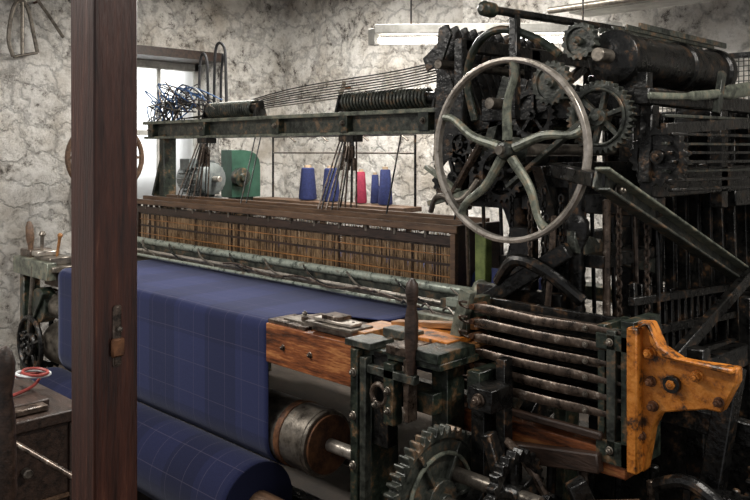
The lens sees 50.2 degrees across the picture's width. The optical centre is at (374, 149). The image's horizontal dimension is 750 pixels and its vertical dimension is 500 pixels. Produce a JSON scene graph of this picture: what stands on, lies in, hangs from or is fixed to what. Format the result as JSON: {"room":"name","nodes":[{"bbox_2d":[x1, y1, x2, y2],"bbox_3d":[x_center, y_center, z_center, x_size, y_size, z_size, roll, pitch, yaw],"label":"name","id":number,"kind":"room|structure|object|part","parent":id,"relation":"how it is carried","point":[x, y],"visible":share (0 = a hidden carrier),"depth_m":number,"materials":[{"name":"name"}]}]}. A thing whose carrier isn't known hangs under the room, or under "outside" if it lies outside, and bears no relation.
{"room":"textile factory","nodes":[
{"label":"textile factory","id":0,"kind":"room"},
{"bbox_2d":[0,0,287,371],"bbox_3d":[-2.777,0.100,5.319,0.472,2.800,5.401,0,0,45],"label":"wall","id":1,"kind":"structure","parent":0,"point":[35,90],"depth_m":5.63,"materials":[{"name":"paint"}]},
{"bbox_2d":[6,0,64,57],"bbox_3d":[-2.334,-0.835,5.461,0.134,0.450,0.393,0,0,45],"label":"tools","id":2,"kind":"object","parent":1,"relation":"attached to","point":[23,3],"visible":0.98,"depth_m":5.35,"materials":[{"name":"metal"}]},
{"bbox_2d":[137,59,200,205],"bbox_3d":[-1.902,-0.135,6.388,0.060,1.170,1.150,0,0,45],"label":"window","id":3,"kind":"structure","parent":1,"relation":"in","point":[149,73],"depth_m":6.50,"materials":[{"name":"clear glass"}]},
{"bbox_2d":[46,363,588,499],"bbox_3d":[-0.409,1.530,2.967,7.100,0.060,5.400,0,0,45],"label":"floor","id":4,"kind":"structure","parent":0,"point":[326,393],"depth_m":4.45,"materials":[{"name":"grey concrete"}]},
{"bbox_2d":[0,346,16,499],"bbox_3d":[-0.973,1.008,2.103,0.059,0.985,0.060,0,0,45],"label":"chair","id":5,"kind":"object","parent":4,"relation":"on","point":[8,447],"visible":1,"depth_m":2.08,"materials":[{"name":"brown wood"}]},
{"bbox_2d":[13,367,71,499],"bbox_3d":[-1.305,1.099,2.548,0.760,0.802,0.483,0,0,45],"label":"cabinet","id":6,"kind":"object","parent":4,"relation":"on","point":[43,415],"depth_m":2.39,"materials":[{"name":"brown wood"}]},
{"bbox_3d":[-1.097,0.729,2.459,0.118,0.062,0.332,0,0,-1],"label":"red cable coil","id":7,"kind":"part","parent":6,"relation":"part of","materials":[{"name":"red plastic"}]},
{"bbox_2d":[16,440,71,479],"bbox_3d":[-0.868,0.864,2.178,0.402,0.102,0.032,0,0,30],"label":"rod","id":8,"kind":"object","parent":6,"relation":"attached to","point":[22,447],"visible":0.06,"depth_m":2.19,"materials":[{"name":"silver metal"}]},
{"bbox_2d":[71,0,136,499],"bbox_3d":[-0.585,0.100,1.739,0.138,2.800,0.100,0,0,45],"label":"wooden post","id":9,"kind":"object","parent":4,"relation":"on","point":[103,32],"visible":1,"depth_m":1.70,"materials":[{"name":"brown wood"}]},
{"bbox_2d":[65,136,143,178],"bbox_3d":[-1.789,0.646,5.325,0.229,1.707,0.501,0,0,45],"label":"pulley wheel","id":10,"kind":"object","parent":4,"relation":"on","point":[140,157],"visible":0.11,"depth_m":5.43,"materials":[{"name":"brown wood"}]},
{"bbox_2d":[176,159,225,237],"bbox_3d":[-1.210,0.780,5.623,0.420,1.440,0.280,0,0,45],"label":"motor","id":11,"kind":"object","parent":4,"relation":"on","point":[217,178],"visible":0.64,"depth_m":5.54,"materials":[{"name":"metal"}]},
{"bbox_2d":[221,150,259,216],"bbox_3d":[-0.981,0.750,5.967,0.220,1.500,0.270,0,0,45],"label":"guard","id":12,"kind":"object","parent":4,"relation":"on","point":[234,163],"visible":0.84,"depth_m":5.91,"materials":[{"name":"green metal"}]},
{"bbox_2d":[253,135,421,231],"bbox_3d":[-0.304,0.675,5.414,1.500,1.650,0.180,0,0,45],"label":"rack","id":13,"kind":"object","parent":4,"relation":"on","point":[415,208],"visible":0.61,"depth_m":5.24,"materials":[{"name":"brown wood"}]},
{"bbox_2d":[299,165,316,199],"bbox_3d":[-0.467,0.225,5.562,0.126,0.240,0.126,0,0,45],"label":"cone","id":14,"kind":"object","parent":13,"relation":"on","point":[307,190],"visible":1,"depth_m":5.52,"materials":[{"name":"blue fabric"}]},
{"bbox_2d":[322,166,339,201],"bbox_3d":[-0.297,0.225,5.393,0.126,0.240,0.126,0,0,45],"label":"cone","id":15,"kind":"object","parent":13,"relation":"on","point":[326,170],"visible":0.58,"depth_m":5.35,"materials":[{"name":"blue fabric"}]},
{"bbox_2d":[357,169,366,203],"bbox_3d":[-0.091,0.235,5.189,0.078,0.220,0.078,0,0,45],"label":"cone","id":16,"kind":"object","parent":13,"relation":"on","point":[361,180],"visible":0.88,"depth_m":5.16,"materials":[{"name":"red fabric"}]},
{"bbox_2d":[370,172,378,203],"bbox_3d":[0.001,0.245,5.168,0.061,0.200,0.061,0,0,45],"label":"cone","id":17,"kind":"object","parent":13,"relation":"on","point":[375,178],"visible":0.88,"depth_m":5.15,"materials":[{"name":"blue fabric"}]},
{"bbox_2d":[378,167,392,204],"bbox_3d":[0.065,0.225,5.033,0.092,0.240,0.092,0,0,45],"label":"cone","id":18,"kind":"object","parent":13,"relation":"on","point":[385,173],"visible":0.94,"depth_m":5.00,"materials":[{"name":"blue fabric"}]},
{"bbox_2d":[13,63,749,499],"bbox_3d":[-0.120,0.528,3.504,4.453,1.950,2.130,0,0,45],"label":"power loom","id":19,"kind":"object","parent":4,"relation":"on","point":[705,454],"depth_m":2.66,"materials":[{"name":"metal"}]},
{"bbox_3d":[-1.374,0.701,4.847,0.570,1.602,1.716,0,0,30],"label":"frame","id":20,"kind":"part","parent":19,"relation":"part of","materials":[{"name":"green metal"}]},
{"bbox_2d":[31,367,291,499],"bbox_3d":[-0.916,1.230,3.273,2.450,0.302,0.303,0,0,45],"label":"roll","id":21,"kind":"object","parent":19,"relation":"attached to","point":[177,459],"visible":0.46,"depth_m":2.90,"materials":[{"name":"blue fabric"}]},
{"bbox_2d":[144,82,222,121],"bbox_3d":[-1.212,-0.303,5.012,0.785,0.243,0.232,0,0,45],"label":"bundle","id":22,"kind":"object","parent":19,"relation":"on","point":[169,105],"visible":0.97,"depth_m":5.01,"materials":[{"name":"fabric"}]},
{"bbox_2d":[198,42,227,118],"bbox_3d":[-1.017,-0.439,5.072,0.328,0.480,0.048,0,0,45],"label":"hoses","id":23,"kind":"object","parent":19,"relation":"attached to","point":[224,55],"visible":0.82,"depth_m":5.04,"materials":[{"name":"metal"}]},
{"bbox_2d":[58,259,425,465],"bbox_3d":[-0.673,0.862,3.482,2.001,0.539,0.564,0,0,45],"label":"cloth","id":24,"kind":"object","parent":19,"relation":"on","point":[201,332],"visible":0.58,"depth_m":3.14,"materials":[{"name":"blue fabric"}]},
{"bbox_3d":[0.104,0.503,2.274,0.041,0.275,0.040,0,0,45],"label":"belt shifter handle","id":25,"kind":"part","parent":19,"relation":"part of","materials":[{"name":"grey metal"}]},
{"bbox_2d":[434,57,592,242],"bbox_3d":[0.440,0.000,2.479,0.568,0.568,0.195,0,0,45],"label":"handwheel","id":26,"kind":"object","parent":19,"relation":"attached to","point":[513,150],"visible":0.96,"depth_m":2.42,"materials":[{"name":"metal"}]},
{"bbox_3d":[0.679,0.626,2.857,0.520,1.754,1.711,0,0,45],"label":"frame","id":27,"kind":"part","parent":19,"relation":"part of","materials":[{"name":"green metal"}]},
{"bbox_2d":[423,1,749,476],"bbox_3d":[0.893,0.323,3.061,1.102,1.654,1.664,0,0,45],"label":"mechanism","id":28,"kind":"object","parent":19,"relation":"attached to","point":[629,72],"visible":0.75,"depth_m":2.67,"materials":[{"name":"grey metal"}]},
{"bbox_3d":[0.938,0.023,3.018,0.780,1.054,1.630,0,0,45],"label":"dobby frame","id":29,"kind":"part","parent":28,"relation":"part of","materials":[{"name":"black metal"}]},
{"bbox_2d":[450,287,741,479],"bbox_3d":[0.546,0.660,2.191,0.910,0.489,0.195,0,0,45],"label":"box","id":30,"kind":"object","parent":19,"relation":"attached to","point":[623,372],"visible":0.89,"depth_m":2.08,"materials":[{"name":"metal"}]},
{"bbox_3d":[0.422,0.815,2.257,0.640,0.179,0.115,0,0,45],"label":"box rail","id":31,"kind":"part","parent":30,"relation":"part of","materials":[{"name":"red wood"}]},
{"bbox_3d":[0.476,0.608,2.265,0.624,0.385,0.186,0,0,45],"label":"box frame","id":32,"kind":"part","parent":30,"relation":"part of","materials":[{"name":"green metal"}]},
{"bbox_2d":[650,52,749,284],"bbox_3d":[1.834,0.534,3.345,1.475,1.932,0.025,0,0,45],"label":"guard","id":33,"kind":"object","parent":4,"relation":"on","point":[740,55],"visible":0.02,"depth_m":3.54,"materials":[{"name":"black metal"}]},
{"bbox_2d":[282,0,749,315],"bbox_3d":[1.617,0.100,4.722,6.701,2.800,0.237,0,0,45],"label":"wall","id":34,"kind":"structure","parent":0,"point":[325,40],"depth_m":6.10,"materials":[{"name":"paint"}]},
{"bbox_2d":[338,80,350,93],"bbox_3d":[-0.220,-0.365,6.389,0.256,0.373,0.118,0,0,45],"label":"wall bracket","id":35,"kind":"object","parent":34,"relation":"attached to","point":[342,80],"visible":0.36,"depth_m":6.37,"materials":[{"name":"metal"}]},
{"bbox_2d":[547,0,715,16],"bbox_3d":[2.357,-0.840,3.411,3.600,0.120,0.270,0,0,45],"label":"fluorescent light","id":36,"kind":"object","parent":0,"point":[592,8],"depth_m":4.39,"materials":[{"name":"metal"}]},
{"bbox_3d":[0.577,-1.330,3.960,7.100,0.060,2.600,0,0,45],"label":"ceiling","id":37,"kind":"structure","parent":0,"visible":0},
{"bbox_2d":[368,0,621,45],"bbox_3d":[0.671,-0.938,4.399,1.416,0.725,0.090,0,0,0],"label":"lamp","id":38,"kind":"object","parent":37,"relation":"hanging from","point":[374,34],"visible":0.47,"depth_m":4.35,"materials":[{"name":"white metal"}]}
]}

